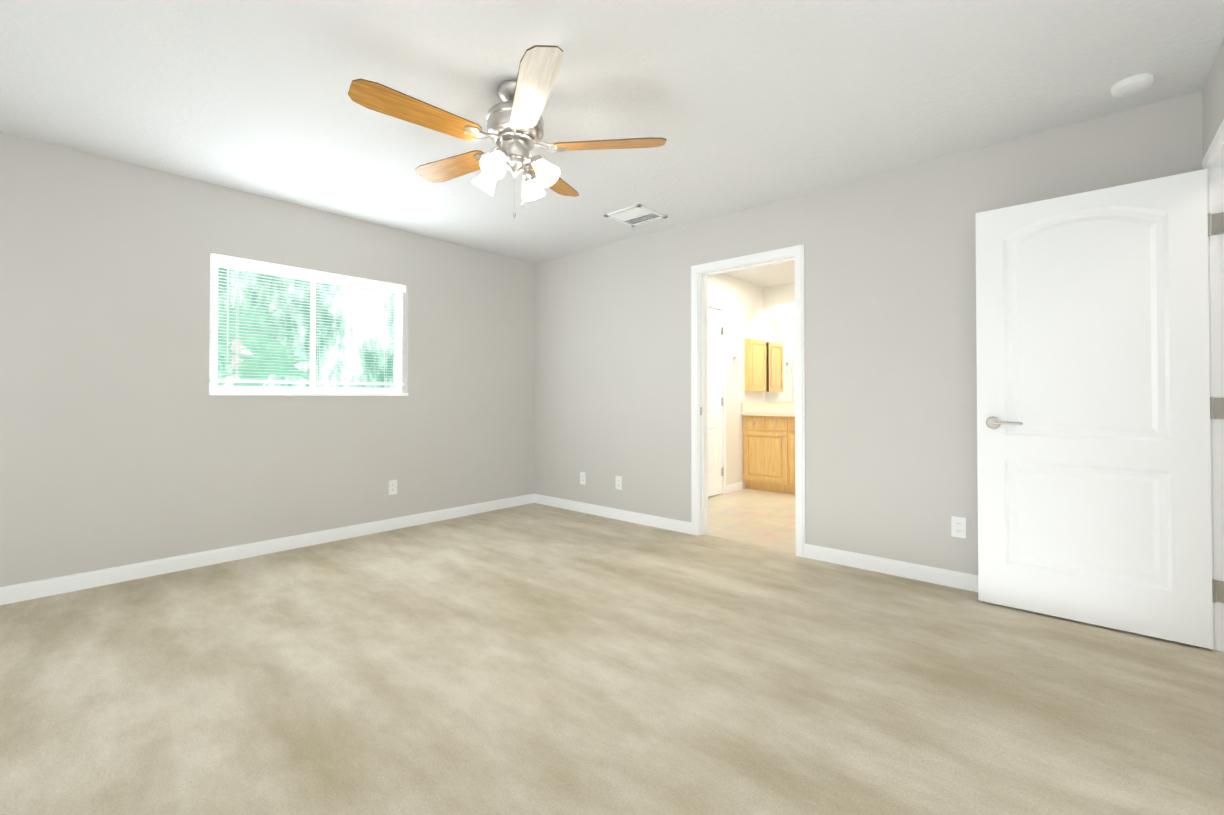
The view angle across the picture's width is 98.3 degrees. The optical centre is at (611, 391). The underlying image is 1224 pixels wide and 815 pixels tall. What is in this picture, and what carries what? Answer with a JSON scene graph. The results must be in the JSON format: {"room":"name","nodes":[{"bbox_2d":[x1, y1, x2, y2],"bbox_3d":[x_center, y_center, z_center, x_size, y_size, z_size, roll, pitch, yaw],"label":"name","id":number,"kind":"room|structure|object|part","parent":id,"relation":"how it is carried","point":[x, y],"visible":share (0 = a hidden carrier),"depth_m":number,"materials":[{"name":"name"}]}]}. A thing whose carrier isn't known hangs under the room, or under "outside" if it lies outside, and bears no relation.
{"room":"empty bedroom","nodes":[
{"label":"empty bedroom","id":0,"kind":"room"},
{"bbox_2d":[0,132,533,586],"bbox_3d":[-2.251,-0.112,3.872,0.160,2.440,4.460,-1,-1,41],"label":"wall","id":1,"kind":"structure","parent":0,"point":[126,438],"depth_m":3.31,"materials":[{"name":"beige paint"}]},
{"bbox_2d":[0,494,531,604],"bbox_3d":[-2.176,1.063,3.812,0.013,0.090,4.190,-1,-1,41],"label":"baseboard","id":2,"kind":"structure","parent":1,"relation":"attached to","point":[118,574],"depth_m":3.42,"materials":[{"name":"white wood"}]},
{"bbox_2d":[209,263,407,395],"bbox_3d":[-2.178,-0.431,3.925,0.153,0.920,1.330,-1,-1,41],"label":"window","id":3,"kind":"structure","parent":1,"relation":"in","point":[310,390],"depth_m":3.91,"materials":[{"name":"white"}]},
{"bbox_2d":[209,253,405,385],"bbox_3d":[-2.168,-0.473,3.915,0.056,0.834,1.322,-1,-1,41],"label":"window blinds","id":4,"kind":"object","parent":3,"relation":"attached to","point":[233,261],"visible":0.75,"depth_m":3.81,"materials":[{"name":"white plastic"}]},
{"bbox_2d":[388,480,396,494],"bbox_3d":[-1.771,0.773,4.278,0.008,0.115,0.070,-1,-1,41],"label":"outlet","id":5,"kind":"object","parent":1,"relation":"attached to","point":[392,487],"visible":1,"depth_m":4.27,"materials":[{"name":"white plastic"}]},
{"bbox_2d":[0,503,1223,814],"bbox_3d":[-0.527,1.121,2.293,4.815,0.060,4.400,-1,-1,41],"label":"floor carpet","id":6,"kind":"object","parent":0,"point":[532,659],"visible":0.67,"depth_m":1.93,"materials":[{"name":"beige carpet"}]},
{"bbox_2d":[0,0,1223,286],"bbox_3d":[0.394,-1.378,3.321,4.870,0.080,7.120,-1,-1,41],"label":"ceiling","id":7,"kind":"structure","parent":0,"point":[740,104],"depth_m":2.35,"materials":[{"name":"white paint"}]},
{"bbox_2d":[348,45,665,217],"bbox_3d":[-0.473,-1.051,2.376,1.279,0.595,1.297,-1,-1,41],"label":"ceiling fan","id":8,"kind":"object","parent":7,"relation":"hanging from","point":[514,127],"visible":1,"depth_m":2.25,"materials":[{"name":"brown wood"}]},
{"bbox_3d":[-0.772,-1.113,2.113,0.500,0.006,0.148,4,-14,-37],"label":"blade","id":9,"kind":"part","parent":8,"relation":"part of","materials":[{"name":"brown wood"}]},
{"label":"blade","id":10,"kind":"part","parent":8,"relation":"part of","materials":[{"name":"brown wood"}]},
{"bbox_3d":[-0.295,-1.115,1.968,0.148,0.006,0.500,-11,0,-19],"label":"blade","id":11,"kind":"part","parent":8,"relation":"part of","materials":[{"name":"brown wood"}]},
{"bbox_3d":[-0.310,-1.106,2.775,0.148,0.006,0.500,11,6,16],"label":"blade","id":12,"kind":"part","parent":8,"relation":"part of","materials":[{"name":"brown wood"}]},
{"bbox_3d":[-0.009,-1.110,2.377,0.500,0.006,0.148,-3,10,-1],"label":"blade","id":13,"kind":"part","parent":8,"relation":"part of","materials":[{"name":"brown wood"}]},
{"bbox_2d":[604,204,666,226],"bbox_3d":[0.180,-1.323,3.991,0.340,0.015,0.340,-1,-1,41],"label":"ceiling vent","id":14,"kind":"object","parent":7,"relation":"in","point":[635,215],"visible":1,"depth_m":3.98,"materials":[{"name":"white metal"}]},
{"bbox_2d":[1111,74,1153,96],"bbox_3d":[2.273,-1.330,2.313,0.136,0.039,0.136,-1,-1,41],"label":"smoke detector","id":15,"kind":"object","parent":7,"relation":"attached to","point":[1132,85],"visible":0.96,"depth_m":2.29,"materials":[{"name":"white plastic"}]},
{"bbox_2d":[708,274,762,488],"bbox_3d":[1.029,-0.091,5.723,0.120,2.440,2.660,-1,-1,41],"label":"wall","id":16,"kind":"structure","parent":0,"point":[741,300],"depth_m":6.09,"materials":[{"name":"paint"}]},
{"bbox_2d":[708,308,723,496],"bbox_3d":[0.990,0.109,5.570,0.093,2.012,0.754,-1,-1,41],"label":"bathroom door","id":17,"kind":"structure","parent":16,"relation":"in","point":[715,405],"depth_m":5.75,"materials":[{"name":"white wood"}]},
{"bbox_2d":[708,301,725,493],"bbox_3d":[0.935,0.080,5.604,0.138,2.096,0.872,-1,-1,41],"label":"door frame","id":18,"kind":"structure","parent":16,"relation":"attached to","point":[717,306],"depth_m":5.85,"materials":[{"name":"white wood"}]},
{"bbox_2d":[729,389,732,399],"bbox_3d":[1.351,0.032,5.985,0.013,0.115,0.070,-1,-1,41],"label":"bathroom light switch","id":19,"kind":"object","parent":16,"relation":"attached to","point":[730,394],"visible":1,"depth_m":5.98,"materials":[{"name":"white plastic"}]},
{"bbox_2d":[726,481,742,493],"bbox_3d":[1.391,1.088,6.017,0.013,0.090,0.380,-1,-1,41],"label":"baseboard","id":20,"kind":"structure","parent":16,"relation":"attached to","point":[737,486],"depth_m":6.01,"materials":[{"name":"white wood"}]},
{"bbox_2d":[738,390,740,399],"bbox_3d":[1.483,0.034,6.134,0.013,0.115,0.070,-1,-1,41],"label":"bathroom light switch","id":21,"kind":"object","parent":16,"relation":"attached to","point":[739,394],"visible":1,"depth_m":6.13,"materials":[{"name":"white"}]},
{"bbox_2d":[741,403,764,410],"bbox_3d":[1.692,0.186,6.357,0.020,0.100,0.540,-1,-1,41],"label":"backsplash","id":22,"kind":"structure","parent":16,"relation":"attached to","point":[744,406],"depth_m":6.34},
{"bbox_2d":[745,338,765,391],"bbox_3d":[1.732,-0.314,6.378,0.068,0.620,0.430,-1,-1,41],"label":"upper cabinet","id":23,"kind":"object","parent":16,"relation":"attached to","point":[755,364],"visible":0.96,"depth_m":6.30,"materials":[{"name":"brown wood"}]},
{"bbox_2d":[706,488,795,551],"bbox_3d":[1.837,1.151,4.955,2.330,0.060,2.720,-1,-1,41],"label":"floor","id":24,"kind":"structure","parent":0,"point":[760,517],"depth_m":4.70,"materials":[{"name":"beige tile"}]},
{"bbox_2d":[743,415,794,493],"bbox_3d":[2.263,0.701,5.854,1.536,0.860,0.568,-1,-1,41],"label":"bathroom vanity","id":25,"kind":"object","parent":24,"relation":"on","point":[768,446],"depth_m":5.96,"materials":[{"name":"brown wood"}]},
{"bbox_2d":[741,411,794,414],"bbox_3d":[2.270,0.251,5.859,1.546,0.041,0.560,-1,-1,41],"label":"countertop","id":26,"kind":"structure","parent":25,"relation":"on","point":[742,412],"depth_m":6.01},
{"bbox_2d":[762,283,794,402],"bbox_3d":[2.743,-0.089,5.902,2.210,2.440,0.120,-1,-1,41],"label":"wall","id":27,"kind":"structure","parent":0,"point":[778,301],"depth_m":6.47,"materials":[{"name":"paint"}]},
{"bbox_2d":[765,318,794,402],"bbox_3d":[2.462,-0.380,6.070,1.510,1.015,0.006,-1,-1,41],"label":"bathroom mirror","id":28,"kind":"object","parent":27,"relation":"attached to","point":[780,357],"visible":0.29,"depth_m":6.43,"materials":[{"name":"clear glass"}]},
{"bbox_2d":[765,403,794,410],"bbox_3d":[2.449,0.182,6.062,1.546,0.100,0.020,-1,-1,41],"label":"backsplash","id":29,"kind":"structure","parent":27,"relation":"attached to","point":[768,406],"depth_m":6.41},
{"bbox_2d":[534,91,1202,574],"bbox_3d":[0.951,-0.111,3.937,4.870,2.440,0.120,-1,-1,41],"label":"wall","id":30,"kind":"structure","parent":0,"point":[890,367],"depth_m":3.34,"materials":[{"name":"beige paint"}]},
{"bbox_2d":[580,472,585,484],"bbox_3d":[-0.271,0.805,4.922,0.070,0.115,0.008,-1,-1,41],"label":"outlet","id":31,"kind":"object","parent":30,"relation":"attached to","point":[583,478],"visible":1,"depth_m":4.92,"materials":[{"name":"white plastic"}]},
{"bbox_2d":[532,494,691,534],"bbox_3d":[-0.075,1.073,4.741,1.870,0.090,0.013,-1,-1,41],"label":"baseboard","id":32,"kind":"structure","parent":30,"relation":"attached to","point":[624,515],"depth_m":4.62,"materials":[{"name":"white wood"}]},
{"bbox_2d":[616,476,621,489],"bbox_3d":[0.058,0.797,4.631,0.070,0.115,0.008,-1,-1,41],"label":"outlet","id":33,"kind":"object","parent":30,"relation":"attached to","point":[619,482],"visible":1,"depth_m":4.62,"materials":[{"name":"white plastic"}]},
{"bbox_2d":[691,244,804,556],"bbox_3d":[1.000,0.061,3.892,0.892,2.096,0.152,-1,-1,41],"label":"door frame","id":34,"kind":"structure","parent":30,"relation":"attached to","point":[700,273],"depth_m":4.09,"materials":[{"name":"white wood"}]},
{"bbox_2d":[804,543,977,591],"bbox_3d":[1.963,1.053,2.939,1.810,0.090,0.013,-1,-1,41],"label":"baseboard","id":35,"kind":"structure","parent":30,"relation":"attached to","point":[966,581],"depth_m":3.17,"materials":[{"name":"white wood"}]},
{"bbox_2d":[951,516,965,537],"bbox_3d":[1.942,0.758,2.965,0.070,0.115,0.008,-1,-1,41],"label":"outlet","id":36,"kind":"object","parent":30,"relation":"attached to","point":[958,526],"visible":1,"depth_m":2.96,"materials":[{"name":"white plastic"}]},
{"bbox_2d":[1202,38,1223,157],"bbox_3d":[1.252,-0.147,0.693,0.120,2.440,4.340,-1,-1,41],"label":"wall","id":37,"kind":"structure","parent":0,"point":[1213,101],"depth_m":2.17,"materials":[{"name":"beige paint"}]},
{"bbox_2d":[975,169,1223,648],"bbox_3d":[2.239,0.071,2.491,0.863,2.020,0.151,-1,-1,41],"label":"bedroom door","id":38,"kind":"structure","parent":37,"relation":"in","point":[1098,407],"depth_m":2.45,"materials":[{"name":"white paint"},{"name":"brushed nickel"}]},
{"bbox_2d":[1202,119,1223,651],"bbox_3d":[2.170,0.031,1.728,0.152,2.106,1.402,-1,-1,41],"label":"door frame","id":39,"kind":"structure","parent":37,"relation":"attached to","point":[1213,162],"depth_m":2.23,"materials":[{"name":"white wood"}]},
{"label":"outside","id":40,"kind":"structure","parent":0,"visible":0},
{"bbox_2d":[217,268,393,387],"bbox_3d":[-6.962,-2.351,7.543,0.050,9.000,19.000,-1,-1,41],"label":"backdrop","id":41,"kind":"structure","parent":40,"point":[304,366],"depth_m":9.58,"materials":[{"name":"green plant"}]},
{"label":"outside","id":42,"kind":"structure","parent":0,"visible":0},
{"bbox_2d":[217,286,308,385],"bbox_3d":[-5.129,-0.101,5.920,1.492,2.864,2.998,0,-1,34],"label":"palms","id":43,"kind":"object","parent":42,"point":[279,367],"visible":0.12,"depth_m":6.41,"materials":[{"name":"green plant"}]}
]}

